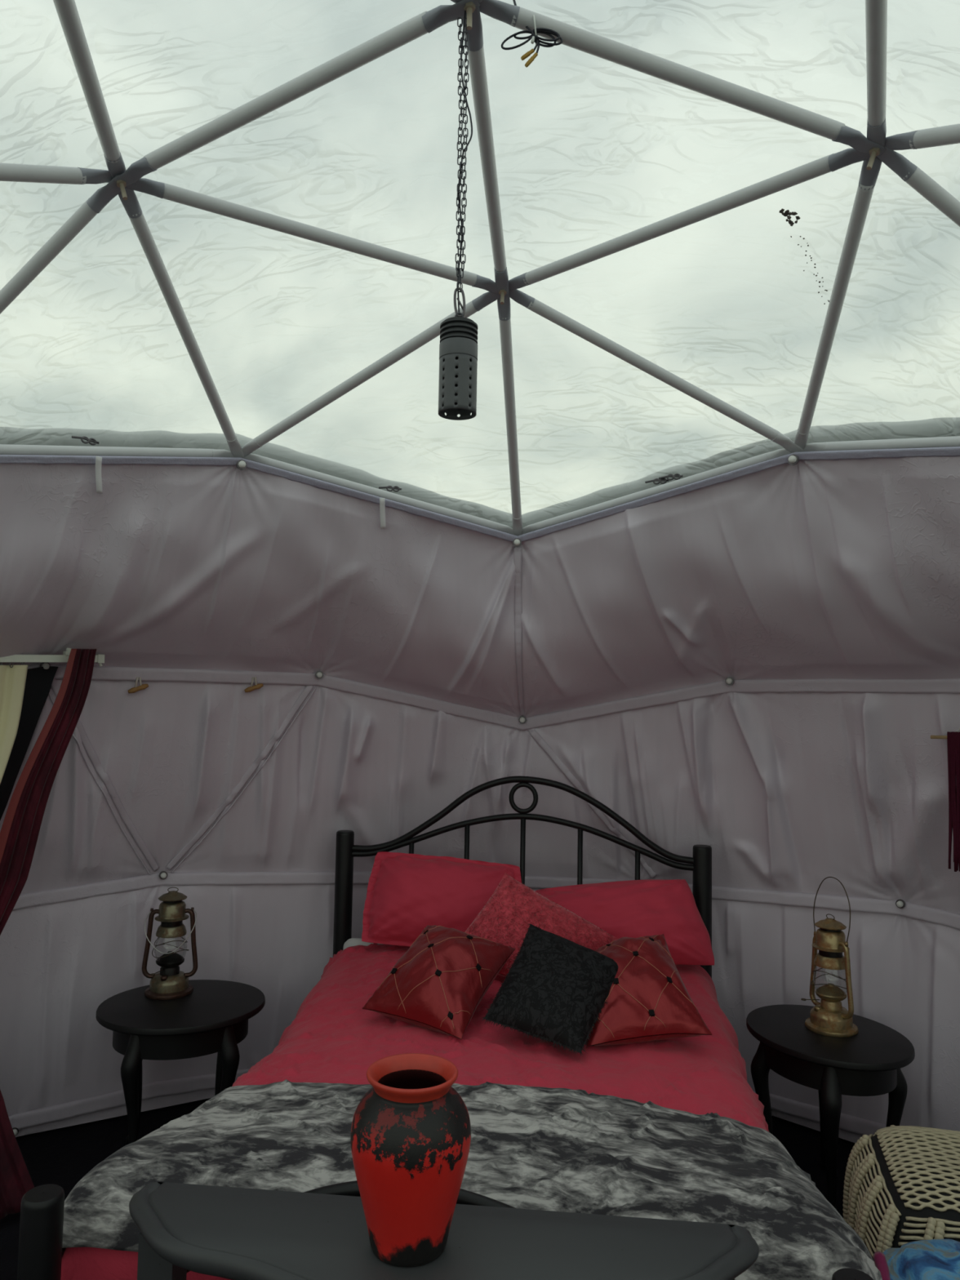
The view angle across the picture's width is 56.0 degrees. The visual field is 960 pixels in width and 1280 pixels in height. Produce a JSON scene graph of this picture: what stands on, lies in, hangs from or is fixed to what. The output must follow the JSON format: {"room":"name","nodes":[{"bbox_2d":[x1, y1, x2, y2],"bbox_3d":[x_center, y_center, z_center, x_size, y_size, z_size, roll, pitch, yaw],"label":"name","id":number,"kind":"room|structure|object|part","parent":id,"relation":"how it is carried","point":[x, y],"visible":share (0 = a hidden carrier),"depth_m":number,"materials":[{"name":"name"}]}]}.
{"room":"tent interior","nodes":[
{"label":"tent interior","id":0,"kind":"room"},
{"bbox_2d":[0,1097,855,1279],"bbox_3d":[-0.072,1.771,1.485,5.500,0.050,5.500,1,-4,6],"label":"floor","id":1,"kind":"structure","parent":0,"point":[62,1157],"depth_m":3.29,"materials":[{"name":"black"}]},
{"bbox_2d":[95,979,265,1145],"bbox_3d":[-1.068,1.571,3.212,0.574,0.551,0.530,2,-4,-18],"label":"side table","id":2,"kind":"object","parent":1,"relation":"on","point":[214,1017],"visible":0.7,"depth_m":3.09,"materials":[{"name":"black paint"}]},
{"bbox_3d":[-1.163,1.568,3.023,0.063,0.527,0.096,-1,-4,27],"label":"leg","id":3,"kind":"part","parent":2,"relation":"part of","materials":[{"name":"black paint"}]},
{"bbox_3d":[-1.257,1.585,3.307,0.096,0.527,0.063,-1,-4,27],"label":"leg","id":4,"kind":"part","parent":2,"relation":"part of","materials":[{"name":"black paint"}]},
{"bbox_2d":[142,887,197,999],"bbox_3d":[-1.144,1.110,3.343,0.198,0.383,0.171,2,-4,-10],"label":"hurricane lantern","id":5,"kind":"object","parent":2,"relation":"on","point":[171,983],"visible":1,"depth_m":3.31,"materials":[{"name":"brown metal"}]},
{"bbox_3d":[-1.147,1.258,3.333,0.136,0.054,0.136,2,-4,-10],"label":"fuel tank","id":6,"kind":"part","parent":5,"relation":"part of","materials":[{"name":"gold metal"}]},
{"bbox_3d":[-1.146,1.193,3.337,0.101,0.080,0.101,2,-4,-10],"label":"burner","id":7,"kind":"part","parent":5,"relation":"part of","materials":[{"name":"metal"}]},
{"bbox_3d":[-1.135,1.068,3.308,0.180,0.141,0.080,2,-4,-10],"label":"bail handle","id":8,"kind":"part","parent":5,"relation":"part of","materials":[{"name":"metal"}]},
{"bbox_2d":[155,900,188,922],"bbox_3d":[-1.142,1.001,3.350,0.120,0.061,0.120,2,-4,-10],"label":"hood","id":9,"kind":"object","parent":5,"relation":"attached to","point":[169,911],"depth_m":3.31,"materials":[{"name":"metal"}]},
{"bbox_3d":[-0.973,1.597,3.400,0.063,0.527,0.096,-1,-4,27],"label":"leg","id":10,"kind":"part","parent":2,"relation":"part of","materials":[{"name":"black paint"}]},
{"bbox_3d":[-0.879,1.579,3.116,0.096,0.527,0.063,-1,-4,27],"label":"leg","id":11,"kind":"part","parent":2,"relation":"part of","materials":[{"name":"black paint"}]},
{"bbox_2d":[128,1182,759,1279],"bbox_3d":[-0.095,1.348,1.390,1.068,0.780,0.276,1,-4,6],"label":"console table","id":12,"kind":"object","parent":1,"relation":"on","point":[228,1233],"visible":0.99,"depth_m":1.45,"materials":[{"name":"grey wood"}]},
{"bbox_3d":[-0.541,1.364,1.503,0.060,0.748,0.060,1,-4,6],"label":"leg","id":13,"kind":"part","parent":12,"relation":"part of","materials":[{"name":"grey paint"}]},
{"bbox_2d":[350,1053,471,1266],"bbox_3d":[-0.111,0.825,1.439,0.192,0.269,0.192,1,-4,6],"label":"vase","id":14,"kind":"object","parent":12,"relation":"on","point":[411,1135],"visible":1,"depth_m":1.38,"materials":[{"name":"red ceramic"}]},
{"bbox_2d":[17,776,873,1279],"bbox_3d":[0.029,1.152,2.613,1.527,1.342,2.132,1,-4,7],"label":"frame","id":15,"kind":"object","parent":1,"relation":"on","point":[42,1207],"visible":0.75,"depth_m":3.58,"materials":[{"name":"black metal"}]},
{"bbox_3d":[-0.822,1.387,1.661,0.074,0.713,0.074,1,-4,7],"label":"post","id":16,"kind":"part","parent":15,"relation":"part of","materials":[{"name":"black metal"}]},
{"bbox_3d":[-0.569,1.340,3.712,0.074,1.096,0.074,1,-4,7],"label":"post","id":17,"kind":"part","parent":15,"relation":"part of","materials":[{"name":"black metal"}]},
{"bbox_3d":[-0.098,1.129,1.591,1.408,0.335,0.029,1,-4,7],"label":"foot rail","id":18,"kind":"part","parent":15,"relation":"part of","materials":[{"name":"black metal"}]},
{"bbox_2d":[342,937,383,950],"bbox_3d":[0.000,1.278,2.676,1.299,0.260,1.870,1,-4,6],"label":"mattress","id":19,"kind":"object","parent":15,"relation":"on","point":[353,941],"visible":0.02,"depth_m":3.63,"materials":[{"name":"white fabric"}]},
{"bbox_2d":[60,942,768,1279],"bbox_3d":[0.043,1.406,2.610,1.571,0.634,1.887,1,-4,6],"label":"sheet","id":20,"kind":"object","parent":19,"relation":"on","point":[331,1038],"visible":0.31,"depth_m":2.44,"materials":[{"name":"fabric"}]},
{"bbox_2d":[362,924,515,1039],"bbox_3d":[-0.133,1.018,2.741,0.360,0.240,0.397,-1,-4,24],"label":"cushion","id":21,"kind":"object","parent":20,"relation":"on","point":[440,982],"visible":1,"depth_m":2.66,"materials":[{"name":"red fabric"}]},
{"bbox_2d":[361,851,521,946],"bbox_3d":[-0.145,1.018,3.527,0.620,0.333,0.248,1,-4,6],"label":"pillow","id":22,"kind":"object","parent":20,"relation":"on","point":[406,894],"visible":0.74,"depth_m":3.46,"materials":[{"name":"fabric"}]},
{"bbox_2d":[62,1079,882,1279],"bbox_3d":[-0.031,1.214,1.926,1.624,0.363,0.508,1,-4,6],"label":"throw","id":23,"kind":"object","parent":20,"relation":"on","point":[531,1148],"visible":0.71,"depth_m":1.84,"materials":[{"name":"grey fabric"}]},
{"bbox_2d":[465,872,617,977],"bbox_3d":[0.178,1.001,3.114,0.574,0.328,0.296,0,-4,15],"label":"cushion","id":24,"kind":"object","parent":20,"relation":"on","point":[505,917],"visible":0.62,"depth_m":3.12,"materials":[{"name":"red fabric"}]},
{"bbox_2d":[482,923,618,1057],"bbox_3d":[0.222,0.988,2.589,0.326,0.248,0.368,-1,-4,25],"label":"cushion","id":25,"kind":"object","parent":20,"relation":"on","point":[555,989],"visible":1,"depth_m":2.52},
{"bbox_2d":[534,879,714,965],"bbox_3d":[0.526,1.065,3.432,0.696,0.291,0.267,1,-4,6],"label":"pillow","id":26,"kind":"object","parent":20,"relation":"on","point":[633,908],"visible":0.56,"depth_m":3.37,"materials":[{"name":"fabric"}]},
{"bbox_2d":[586,933,711,1046],"bbox_3d":[0.489,1.026,2.675,0.348,0.235,0.471,1,-4,6],"label":"cushion","id":27,"kind":"object","parent":20,"relation":"on","point":[648,999],"visible":0.82,"depth_m":2.55,"materials":[{"name":"red fabric"}]},
{"bbox_3d":[0.163,0.718,3.666,1.402,0.330,0.027,1,-4,7],"label":"rail","id":28,"kind":"part","parent":15,"relation":"part of","materials":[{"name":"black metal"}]},
{"bbox_3d":[0.160,0.806,3.660,1.402,0.205,0.025,1,-4,7],"label":"rail","id":29,"kind":"part","parent":15,"relation":"part of","materials":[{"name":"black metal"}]},
{"bbox_3d":[0.870,1.357,3.535,0.074,1.089,0.074,1,-4,7],"label":"post","id":30,"kind":"part","parent":15,"relation":"part of","materials":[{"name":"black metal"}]},
{"bbox_3d":[0.620,1.412,1.483,0.074,0.691,0.074,1,-4,7],"label":"post","id":31,"kind":"part","parent":15,"relation":"part of","materials":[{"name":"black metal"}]},
{"bbox_2d":[746,1004,915,1209],"bbox_3d":[1.168,1.598,3.034,0.484,0.551,0.564,3,-4,-27],"label":"side table","id":32,"kind":"object","parent":1,"relation":"on","point":[869,1062],"visible":0.69,"depth_m":2.92,"materials":[{"name":"black paint"}]},
{"bbox_3d":[0.979,1.611,3.095,0.096,0.527,0.063,0,-4,18],"label":"leg","id":33,"kind":"part","parent":32,"relation":"part of","materials":[{"name":"black paint"}]},
{"bbox_3d":[1.229,1.624,3.223,0.063,0.527,0.096,0,-4,18],"label":"leg","id":34,"kind":"part","parent":32,"relation":"part of","materials":[{"name":"black paint"}]},
{"bbox_2d":[800,876,858,1037],"bbox_3d":[1.203,1.072,3.098,0.174,0.509,0.171,-2,-5,37],"label":"hurricane lantern","id":35,"kind":"object","parent":32,"relation":"on","point":[828,1017],"visible":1,"depth_m":3.06,"materials":[{"name":"gold metal"}]},
{"bbox_3d":[1.134,1.235,3.100,0.061,0.005,0.016,1,-4,0],"label":"wick knob","id":36,"kind":"part","parent":35,"relation":"part of","materials":[{"name":"metal"}]},
{"bbox_2d":[812,928,849,952],"bbox_3d":[1.204,1.026,3.101,0.120,0.061,0.120,3,-4,-22],"label":"hood","id":37,"kind":"object","parent":35,"relation":"attached to","point":[824,940],"depth_m":3.06,"materials":[{"name":"gold metal"}]},
{"bbox_3d":[1.201,1.218,3.088,0.101,0.080,0.101,3,-4,-22],"label":"burner","id":38,"kind":"part","parent":35,"relation":"part of","materials":[{"name":"gold metal"}]},
{"bbox_3d":[1.200,1.283,3.084,0.136,0.054,0.136,3,-4,-22],"label":"fuel tank","id":39,"kind":"part","parent":35,"relation":"part of","materials":[{"name":"gold metal"}]},
{"bbox_3d":[1.212,0.923,3.111,0.016,0.208,0.173,3,-4,-22],"label":"bail handle","id":40,"kind":"part","parent":35,"relation":"part of","materials":[{"name":"metal"}]},
{"bbox_3d":[1.108,1.596,2.845,0.063,0.527,0.096,0,-4,18],"label":"leg","id":41,"kind":"part","parent":32,"relation":"part of","materials":[{"name":"black paint"}]},
{"bbox_3d":[1.358,1.609,2.973,0.096,0.527,0.063,0,-4,18],"label":"leg","id":42,"kind":"part","parent":32,"relation":"part of","materials":[{"name":"black paint"}]},
{"bbox_2d":[842,1124,959,1266],"bbox_3d":[1.284,1.585,2.323,0.624,0.483,0.627,0,-4,15],"label":"pouf","id":43,"kind":"object","parent":1,"relation":"on","point":[901,1186],"visible":0.8,"depth_m":2.29,"materials":[{"name":"beige wicker"}]},
{"bbox_2d":[873,1239,959,1279],"bbox_3d":[1.002,1.532,1.857,0.376,0.516,0.411,1,-4,6],"label":"cushion","id":44,"kind":"object","parent":1,"relation":"on","point":[933,1259],"visible":0.94,"depth_m":1.88,"materials":[{"name":"blue fabric"}]},
{"bbox_2d":[0,417,959,1142],"bbox_3d":[0.100,0.592,3.040,4.845,2.520,2.108,1,-4,6],"label":"wall","id":45,"kind":"structure","parent":0,"point":[757,664],"depth_m":3.36,"materials":[{"name":"grey fabric"}]},
{"bbox_2d":[0,648,104,820],"bbox_3d":[-1.896,0.453,2.814,0.416,0.911,1.256,-2,-5,42],"label":"window","id":46,"kind":"structure","parent":45,"relation":"in","point":[38,682],"depth_m":3.11,"materials":[{"name":"white"}]},
{"bbox_2d":[0,662,28,783],"bbox_3d":[-1.727,0.920,2.773,0.546,1.732,0.035,5,-5,-42],"label":"curtain","id":47,"kind":"object","parent":46,"relation":"hanging from","point":[12,677],"visible":1,"depth_m":2.97,"materials":[{"name":"fabric"}]},
{"bbox_2d":[0,648,96,1219],"bbox_3d":[-1.502,0.896,2.896,0.389,1.758,0.220,2,-4,-8],"label":"velvet curtain","id":48,"kind":"object","parent":46,"relation":"hanging from","point":[22,822],"visible":1,"depth_m":2.99,"materials":[{"name":"red fabric"}]},
{"bbox_3d":[-1.795,0.044,2.757,1.260,0.099,0.030,5,-5,-42],"label":"curtain rail","id":49,"kind":"part","parent":46,"relation":"part of","materials":[{"name":"white metal"}]},
{"bbox_3d":[0.097,-0.148,2.944,4.254,0.846,1.808,1,-4,6],"label":"panel","id":50,"kind":"part","parent":45,"relation":"part of","materials":[{"name":"white fabric"}]},
{"bbox_3d":[0.102,0.545,3.055,4.663,0.858,1.841,1,-4,6],"label":"panel","id":51,"kind":"part","parent":45,"relation":"part of","materials":[{"name":"white fabric"}]},
{"bbox_3d":[0.093,1.389,3.047,4.700,0.907,1.832,1,-4,6],"label":"panel","id":52,"kind":"part","parent":45,"relation":"part of","materials":[{"name":"white fabric"}]},
{"bbox_2d":[930,728,959,871],"bbox_3d":[1.648,0.495,2.787,0.022,0.663,0.500,4,-5,-39],"label":"curtain","id":53,"kind":"object","parent":45,"relation":"hanging from","point":[953,738],"depth_m":2.92,"materials":[{"name":"red fabric"}]},
{"bbox_2d":[0,0,959,535],"bbox_3d":[-0.015,-0.854,1.764,3.458,0.783,3.435,1,-4,6],"label":"frame","id":54,"kind":"structure","parent":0,"point":[876,148],"depth_m":2.07,"materials":[{"name":"grey metal"}]},
{"bbox_2d":[438,10,477,420],"bbox_3d":[-0.034,-0.795,1.661,0.070,0.775,0.070,1,-4,6],"label":"pendant lamp","id":55,"kind":"object","parent":54,"relation":"hanging from","point":[458,345],"visible":1,"depth_m":1.62,"materials":[{"name":"grey metal"}]},
{"bbox_3d":[-0.040,-0.458,1.638,0.069,0.099,0.069,1,-4,6],"label":"lamp shade","id":56,"kind":"part","parent":55,"relation":"part of","materials":[{"name":"grey plastic"}]},
{"bbox_2d":[501,0,563,67],"bbox_3d":[0.099,-1.159,1.711,0.116,0.166,0.047,1,-4,6],"label":"cable coil","id":57,"kind":"object","parent":54,"relation":"hanging from","point":[534,37],"visible":0.98,"depth_m":1.70,"materials":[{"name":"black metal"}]}
]}

